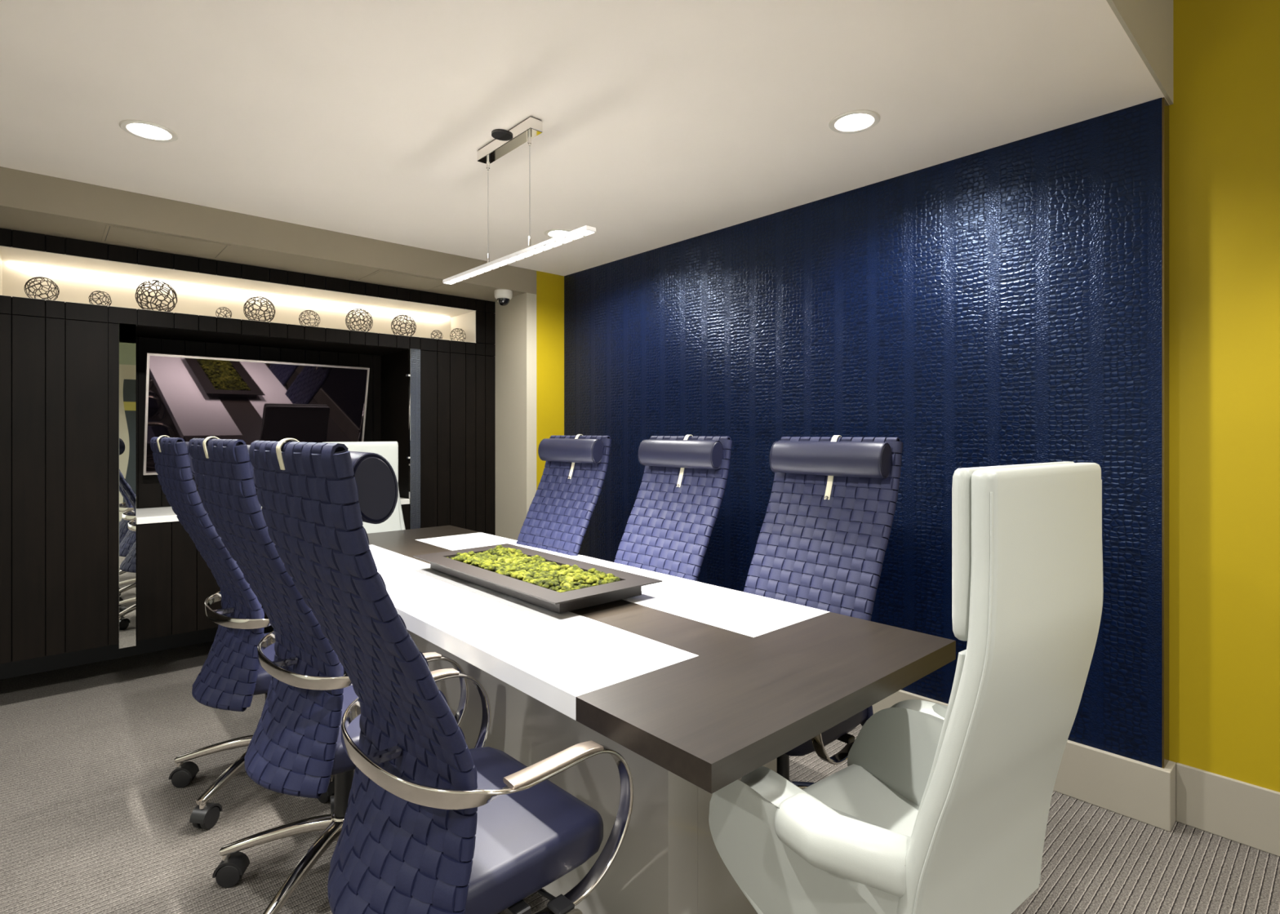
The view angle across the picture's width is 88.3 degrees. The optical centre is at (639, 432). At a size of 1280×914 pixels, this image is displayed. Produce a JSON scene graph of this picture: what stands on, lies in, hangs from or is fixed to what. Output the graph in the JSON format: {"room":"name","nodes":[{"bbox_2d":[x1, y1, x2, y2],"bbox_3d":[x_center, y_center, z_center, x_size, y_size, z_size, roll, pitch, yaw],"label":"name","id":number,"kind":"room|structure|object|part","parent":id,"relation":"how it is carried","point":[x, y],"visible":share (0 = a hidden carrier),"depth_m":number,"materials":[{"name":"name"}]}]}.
{"room":"conference room","nodes":[
{"label":"conference room","id":0,"kind":"room"},
{"bbox_2d":[536,271,564,490],"bbox_3d":[-0.596,0.040,4.752,0.419,2.560,0.100,0,0,-42],"label":"wall","id":1,"kind":"structure","parent":0,"point":[549,286],"depth_m":4.64,"materials":[{"name":"yellow paint"}]},
{"bbox_2d":[494,293,536,540],"bbox_3d":[-1.143,0.182,4.984,0.080,2.276,1.180,0,0,-42],"label":"column","id":2,"kind":"structure","parent":1,"relation":"attached to","point":[515,344],"depth_m":4.62,"materials":[{"name":"paint"}]},
{"bbox_2d":[0,0,1169,275],"bbox_3d":[-1.356,-1.180,1.689,5.660,0.120,3.415,0,0,-42],"label":"ceiling","id":3,"kind":"structure","parent":0,"point":[665,122],"depth_m":2.21,"materials":[{"name":"paint"}]},
{"bbox_2d":[119,120,177,142],"bbox_3d":[-1.822,-1.117,2.450,0.176,0.006,0.176,0,0,-42],"label":"recessed light","id":4,"kind":"object","parent":3,"relation":"in","point":[148,131],"visible":1,"depth_m":2.44,"materials":[{"name":"white"}]},
{"bbox_2d":[442,116,595,284],"bbox_3d":[-0.512,-0.882,2.478,0.092,0.476,1.016,0,0,-42],"label":"pendant light","id":5,"kind":"object","parent":3,"relation":"hanging from","point":[505,141],"visible":1,"depth_m":2.43,"materials":[{"name":"silver metal"}]},
{"bbox_2d":[486,253,488,262],"bbox_3d":[-0.600,-0.683,2.604,0.009,0.045,0.009,0,0,-42],"label":"socket","id":6,"kind":"object","parent":5,"relation":"attached to","point":[487,255],"depth_m":2.60,"materials":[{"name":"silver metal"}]},
{"bbox_3d":[-0.520,-1.115,2.471,0.072,0.010,0.072,0,0,-42],"label":"ceiling plate","id":7,"kind":"part","parent":5,"relation":"part of","materials":[{"name":"black plastic"}]},
{"bbox_2d":[528,236,530,247],"bbox_3d":[-0.398,-0.683,2.382,0.009,0.045,0.009,0,0,-42],"label":"socket","id":8,"kind":"object","parent":5,"relation":"attached to","point":[529,237],"depth_m":2.38,"materials":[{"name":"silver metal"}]},
{"bbox_2d":[544,228,570,238],"bbox_3d":[-0.450,-1.117,3.720,0.176,0.006,0.176,0,0,-42],"label":"recessed light","id":9,"kind":"object","parent":3,"relation":"in","point":[552,233],"visible":0.52,"depth_m":3.68,"materials":[{"name":"white"}]},
{"bbox_2d":[828,110,879,133],"bbox_3d":[0.773,-1.117,2.378,0.176,0.006,0.176,0,0,-42],"label":"recessed light","id":10,"kind":"object","parent":3,"relation":"in","point":[853,122],"visible":1,"depth_m":2.37,"materials":[{"name":"beige"}]},
{"bbox_2d":[0,630,1279,913],"bbox_3d":[-0.592,1.370,0.847,5.660,0.100,8.050,0,0,-42],"label":"floor","id":11,"kind":"structure","parent":0,"point":[93,820],"depth_m":2.18,"materials":[{"name":"carpet"}]},
{"bbox_2d":[0,228,495,679],"bbox_3d":[-3.170,0.182,3.393,5.061,2.276,0.714,0,0,-42],"label":"wall","id":12,"kind":"structure","parent":11,"relation":"on","point":[97,564],"depth_m":3.51,"materials":[{"name":"brown wood"}]},
{"bbox_2d":[24,276,59,300],"bbox_3d":[-2.975,-0.707,3.282,0.130,0.130,0.129,0,0,-42],"label":"ball","id":13,"kind":"object","parent":12,"relation":"in","point":[37,277],"visible":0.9,"depth_m":3.27,"materials":[{"name":"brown metal"}]},
{"bbox_2d":[88,290,111,306],"bbox_3d":[-2.808,-0.689,3.433,0.093,0.094,0.095,0,0,-27],"label":"ball","id":14,"kind":"object","parent":12,"relation":"in","point":[98,291],"visible":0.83,"depth_m":3.42,"materials":[{"name":"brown metal"}]},
{"bbox_2d":[118,323,136,648],"bbox_3d":[-2.645,0.274,3.404,0.070,1.666,0.024,0,0,-42],"label":"mirror","id":15,"kind":"object","parent":12,"relation":"attached to","point":[126,331],"depth_m":3.39,"materials":[{"name":"clear glass"}]},
{"bbox_2d":[134,280,177,311],"bbox_3d":[-2.633,-0.735,3.593,0.186,0.186,0.186,0,0,-11],"label":"ball","id":16,"kind":"object","parent":12,"relation":"in","point":[137,297],"visible":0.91,"depth_m":3.56,"materials":[{"name":"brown metal"}]},
{"bbox_2d":[101,224,231,258],"bbox_3d":[-2.389,-0.955,3.331,0.495,0.004,0.355,0,0,-42],"label":"access panel","id":17,"kind":"object","parent":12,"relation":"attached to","point":[112,233],"visible":1,"depth_m":3.32,"materials":[{"name":"paint"}]},
{"bbox_2d":[215,306,231,318],"bbox_3d":[-2.399,-0.681,3.804,0.080,0.080,0.079,0,0,4],"label":"ball","id":18,"kind":"object","parent":12,"relation":"in","point":[228,310],"visible":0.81,"depth_m":3.80,"materials":[{"name":"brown metal"}]},
{"bbox_2d":[142,352,369,475],"bbox_3d":[-2.374,-0.101,4.181,1.234,0.695,0.204,0,0,-44],"label":"television","id":19,"kind":"object","parent":12,"relation":"attached to","point":[188,397],"visible":0.82,"depth_m":4.08,"materials":[{"name":"glass screen"},{"name":"polished aluminium frame"}]},
{"bbox_2d":[243,296,275,322],"bbox_3d":[-2.265,-0.725,3.927,0.166,0.166,0.166,0,0,20],"label":"ball","id":20,"kind":"object","parent":12,"relation":"in","point":[253,298],"visible":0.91,"depth_m":3.91,"materials":[{"name":"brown metal"}]},
{"bbox_2d":[0,166,536,302],"bbox_3d":[-3.055,-1.098,3.251,5.241,0.284,1.180,0,0,-42],"label":"soffit","id":21,"kind":"object","parent":12,"relation":"attached to","point":[30,202],"depth_m":3.39,"materials":[{"name":"paint"}]},
{"bbox_2d":[136,497,409,524],"bbox_3d":[-2.248,0.462,4.102,1.453,0.035,0.522,0,0,-42],"label":"countertop","id":22,"kind":"structure","parent":12,"relation":"on","point":[161,514],"depth_m":3.56,"materials":[{"name":"white"}]},
{"bbox_2d":[298,310,319,326],"bbox_3d":[-2.061,-0.702,4.111,0.120,0.120,0.118,0,0,35],"label":"ball","id":23,"kind":"object","parent":12,"relation":"in","point":[305,311],"visible":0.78,"depth_m":4.09,"materials":[{"name":"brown metal"}]},
{"bbox_2d":[345,308,373,332],"bbox_3d":[-1.836,-0.725,4.315,0.166,0.166,0.166,0,0,-39],"label":"ball","id":24,"kind":"object","parent":12,"relation":"in","point":[353,310],"visible":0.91,"depth_m":4.29,"materials":[{"name":"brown metal"}]},
{"bbox_2d":[358,270,445,290],"bbox_3d":[-1.480,-0.955,4.163,0.460,0.004,0.345,0,0,-42],"label":"access panel","id":25,"kind":"object","parent":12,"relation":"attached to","point":[381,277],"visible":0.83,"depth_m":4.14,"materials":[{"name":"paint"}]},
{"bbox_2d":[391,315,416,336],"bbox_3d":[-1.617,-0.723,4.514,0.162,0.162,0.162,0,0,-24],"label":"ball","id":26,"kind":"object","parent":12,"relation":"in","point":[404,316],"visible":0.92,"depth_m":4.48,"materials":[{"name":"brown metal"}]},
{"bbox_2d":[405,348,420,528],"bbox_3d":[-1.522,0.274,4.428,0.088,1.666,0.034,0,0,-42],"label":"mirror","id":27,"kind":"object","parent":12,"relation":"attached to","point":[413,355],"depth_m":4.42,"materials":[{"name":"clear glass"}]},
{"bbox_2d":[431,329,442,339],"bbox_3d":[-1.440,-0.682,4.673,0.082,0.082,0.081,0,0,-8],"label":"ball","id":28,"kind":"object","parent":12,"relation":"in","point":[440,337],"visible":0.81,"depth_m":4.67,"materials":[{"name":"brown metal"}]},
{"bbox_2d":[449,328,466,341],"bbox_3d":[-1.321,-0.698,4.783,0.111,0.113,0.113,0,0,7],"label":"ball","id":29,"kind":"object","parent":12,"relation":"in","point":[457,329],"visible":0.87,"depth_m":4.76,"materials":[{"name":"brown metal"}]},
{"bbox_2d":[493,288,512,306],"bbox_3d":[-0.925,-0.906,4.466,0.121,0.100,0.121,0,0,-42],"label":"dome camera","id":30,"kind":"object","parent":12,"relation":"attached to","point":[503,296],"visible":1,"depth_m":4.43,"materials":[{"name":"grey plastic"}]},
{"bbox_2d":[150,435,347,829],"bbox_3d":[-1.400,0.665,2.510,0.712,1.309,0.686,0,0,-44],"label":"woven chair","id":31,"kind":"object","parent":11,"relation":"on","point":[231,673],"visible":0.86,"depth_m":2.27,"materials":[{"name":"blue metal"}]},
{"bbox_3d":[-1.576,1.198,2.487,0.320,0.099,0.040,0,0,-8],"label":"leg","id":32,"kind":"part","parent":31,"relation":"part of","materials":[{"name":"silver metal"}]},
{"bbox_3d":[-1.557,0.485,2.358,0.253,0.911,0.482,0,0,-44],"label":"backrest","id":33,"kind":"part","parent":31,"relation":"part of","materials":[{"name":"blue"}]},
{"bbox_3d":[-1.428,1.198,2.334,0.040,0.099,0.320,0,0,10],"label":"leg","id":34,"kind":"part","parent":31,"relation":"part of","materials":[{"name":"silver metal"}]},
{"bbox_3d":[-1.357,0.868,2.552,0.381,0.093,0.490,0,0,-44],"label":"seat","id":35,"kind":"part","parent":31,"relation":"part of","materials":[{"name":"leather"}]},
{"bbox_2d":[188,436,468,913],"bbox_3d":[-0.891,0.665,1.979,0.686,1.309,0.712,0,0,45],"label":"woven chair","id":36,"kind":"object","parent":11,"relation":"on","point":[295,747],"visible":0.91,"depth_m":1.77,"materials":[{"name":"blue metal"}]},
{"bbox_3d":[-1.067,1.198,1.953,0.320,0.099,0.040,0,0,-9],"label":"leg","id":37,"kind":"part","parent":36,"relation":"part of","materials":[{"name":"silver metal"}]},
{"bbox_3d":[-1.045,0.485,1.824,0.482,0.911,0.253,0,0,45],"label":"backrest","id":38,"kind":"part","parent":36,"relation":"part of","materials":[{"name":"blue"}]},
{"bbox_3d":[-0.916,1.198,1.803,0.040,0.099,0.320,0,0,9],"label":"leg","id":39,"kind":"part","parent":36,"relation":"part of","materials":[{"name":"silver metal"}]},
{"bbox_3d":[-0.849,0.868,2.021,0.490,0.093,0.381,0,0,45],"label":"seat","id":40,"kind":"part","parent":36,"relation":"part of","materials":[{"name":"blue leather"}]},
{"bbox_2d":[324,441,405,533],"bbox_3d":[-1.502,0.689,3.782,0.682,1.263,0.619,0,0,-42],"label":"chair","id":41,"kind":"object","parent":11,"relation":"on","point":[388,451],"visible":0.08,"depth_m":4.04,"materials":[{"name":"white leather"}]},
{"bbox_2d":[248,438,633,913],"bbox_3d":[-0.400,0.665,1.440,0.712,1.309,0.686,0,0,-44],"label":"woven chair","id":42,"kind":"object","parent":11,"relation":"on","point":[433,824],"visible":1,"depth_m":1.25,"materials":[{"name":"blue"}]},
{"bbox_3d":[-0.556,0.485,1.287,0.253,0.911,0.482,0,0,-44],"label":"backrest","id":43,"kind":"part","parent":42,"relation":"part of","materials":[{"name":"blue"}]},
{"bbox_3d":[-0.357,0.868,1.481,0.381,0.093,0.490,0,0,-44],"label":"seat","id":44,"kind":"part","parent":42,"relation":"part of","materials":[{"name":"blue leather"}]},
{"bbox_3d":[-0.213,0.930,1.356,0.202,0.021,0.042,0,0,43],"label":"lever","id":45,"kind":"part","parent":42,"relation":"part of","materials":[{"name":"black plastic"}]},
{"bbox_2d":[515,434,611,555],"bbox_3d":[-0.554,0.665,3.190,0.712,1.309,0.686,0,0,-44],"label":"woven chair","id":46,"kind":"object","parent":11,"relation":"on","point":[562,506],"visible":0.52,"depth_m":3.31,"materials":[{"name":"blue leather"}]},
{"bbox_3d":[-0.397,0.485,3.341,0.253,0.911,0.482,0,0,-44],"label":"backrest","id":47,"kind":"part","parent":46,"relation":"part of","materials":[{"name":"blue"}]},
{"bbox_2d":[343,525,955,913],"bbox_3d":[-0.531,0.950,2.634,1.018,0.740,3.075,0,0,-42],"label":"conference table","id":48,"kind":"object","parent":11,"relation":"on","point":[700,687],"visible":0.6,"depth_m":1.70,"materials":[{"name":"brown wood"}]},
{"bbox_3d":[-0.660,0.976,2.403,0.100,0.688,2.272,0,0,-42],"label":"panel","id":49,"kind":"part","parent":48,"relation":"part of","materials":[{"name":"grey laminate"}]},
{"bbox_3d":[-0.761,0.606,2.425,0.396,0.052,2.284,0,0,-42],"label":"white panel","id":50,"kind":"part","parent":48,"relation":"part of","materials":[{"name":"white laminate"}]},
{"bbox_2d":[413,543,662,613],"bbox_3d":[-0.438,0.538,2.545,0.454,0.083,1.040,0,0,-42],"label":"planter","id":51,"kind":"object","parent":48,"relation":"on","point":[557,584],"visible":1,"depth_m":2.38,"materials":[{"name":"moss"},{"name":"taupe wood"}]},
{"bbox_3d":[-0.300,0.606,2.843,0.394,0.052,2.284,0,0,-42],"label":"white panel","id":52,"kind":"part","parent":48,"relation":"part of","materials":[{"name":"white laminate"}]},
{"bbox_3d":[0.224,0.976,1.740,0.317,0.688,0.102,0,0,-42],"label":"panel","id":53,"kind":"part","parent":48,"relation":"part of","materials":[{"name":"grey laminate"}]},
{"bbox_2d":[613,435,732,581],"bbox_3d":[-0.032,0.665,2.691,0.712,1.309,0.686,0,0,-42],"label":"woven chair","id":54,"kind":"object","parent":11,"relation":"on","point":[672,519],"visible":0.51,"depth_m":2.80,"materials":[{"name":"blue leather"}]},
{"bbox_2d":[743,435,902,789],"bbox_3d":[0.464,0.665,2.159,0.712,1.309,0.686,0,0,-42],"label":"woven chair","id":55,"kind":"object","parent":11,"relation":"on","point":[824,536],"visible":0.55,"depth_m":2.26,"materials":[{"name":"blue leather"}]},
{"bbox_3d":[0.641,1.198,2.176,0.320,0.099,0.040,0,0,-6],"label":"leg","id":56,"kind":"part","parent":55,"relation":"part of","materials":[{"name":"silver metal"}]},
{"bbox_3d":[0.420,0.868,2.119,0.381,0.093,0.490,0,0,-42],"label":"seat","id":57,"kind":"part","parent":55,"relation":"part of","materials":[{"name":"black leather"}]},
{"bbox_2d":[708,461,1102,913],"bbox_3d":[0.515,0.689,1.361,0.682,1.263,0.619,0,0,-37],"label":"chair","id":58,"kind":"object","parent":11,"relation":"on","point":[935,808],"visible":1,"depth_m":1.13,"materials":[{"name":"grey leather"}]},
{"bbox_3d":[0.309,0.817,1.229,0.171,0.307,0.448,0,0,-37],"label":"arm","id":59,"kind":"part","parent":58,"relation":"part of","materials":[{"name":"grey leather"}]},
{"bbox_3d":[0.485,0.885,1.400,0.460,0.110,0.388,0,0,-37],"label":"seat","id":60,"kind":"part","parent":58,"relation":"part of","materials":[{"name":"grey leather"}]},
{"bbox_3d":[0.697,0.817,1.523,0.171,0.307,0.448,0,0,-37],"label":"arm","id":61,"kind":"part","parent":58,"relation":"part of","materials":[{"name":"grey leather"}]},
{"bbox_2d":[1168,0,1279,792],"bbox_3d":[1.863,-0.255,2.277,0.100,3.150,6.870,0,0,-42],"label":"wall","id":62,"kind":"structure","parent":0,"point":[1224,112],"depth_m":2.16,"materials":[{"name":"yellow paint"}]},
{"bbox_2d":[564,97,1161,768],"bbox_3d":[0.632,0.005,3.497,0.085,2.250,3.408,0,0,-42],"label":"wall panel","id":63,"kind":"object","parent":62,"relation":"attached to","point":[1001,305],"depth_m":2.78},
{"bbox_2d":[871,689,1279,857],"bbox_3d":[1.758,1.222,2.249,0.113,0.197,6.770,0,0,-42],"label":"baseboard","id":64,"kind":"structure","parent":62,"relation":"attached to","point":[1142,792],"depth_m":2.21,"materials":[{"name":"paint"}]},
{"bbox_2d":[1106,0,1173,105],"bbox_3d":[-0.206,-1.425,0.421,5.660,0.610,0.010,0,0,-42],"label":"ceiling","id":65,"kind":"structure","parent":62,"relation":"attached to","point":[1148,24],"depth_m":2.04,"materials":[{"name":"paint"}]},
{"bbox_2d":[1161,97,1168,768],"bbox_3d":[1.779,0.005,2.233,0.084,2.249,0.006,0,0,-42],"label":"trim","id":66,"kind":"structure","parent":62,"relation":"attached to","point":[1165,106],"depth_m":2.21,"materials":[{"name":"yellow paint"}]}
]}

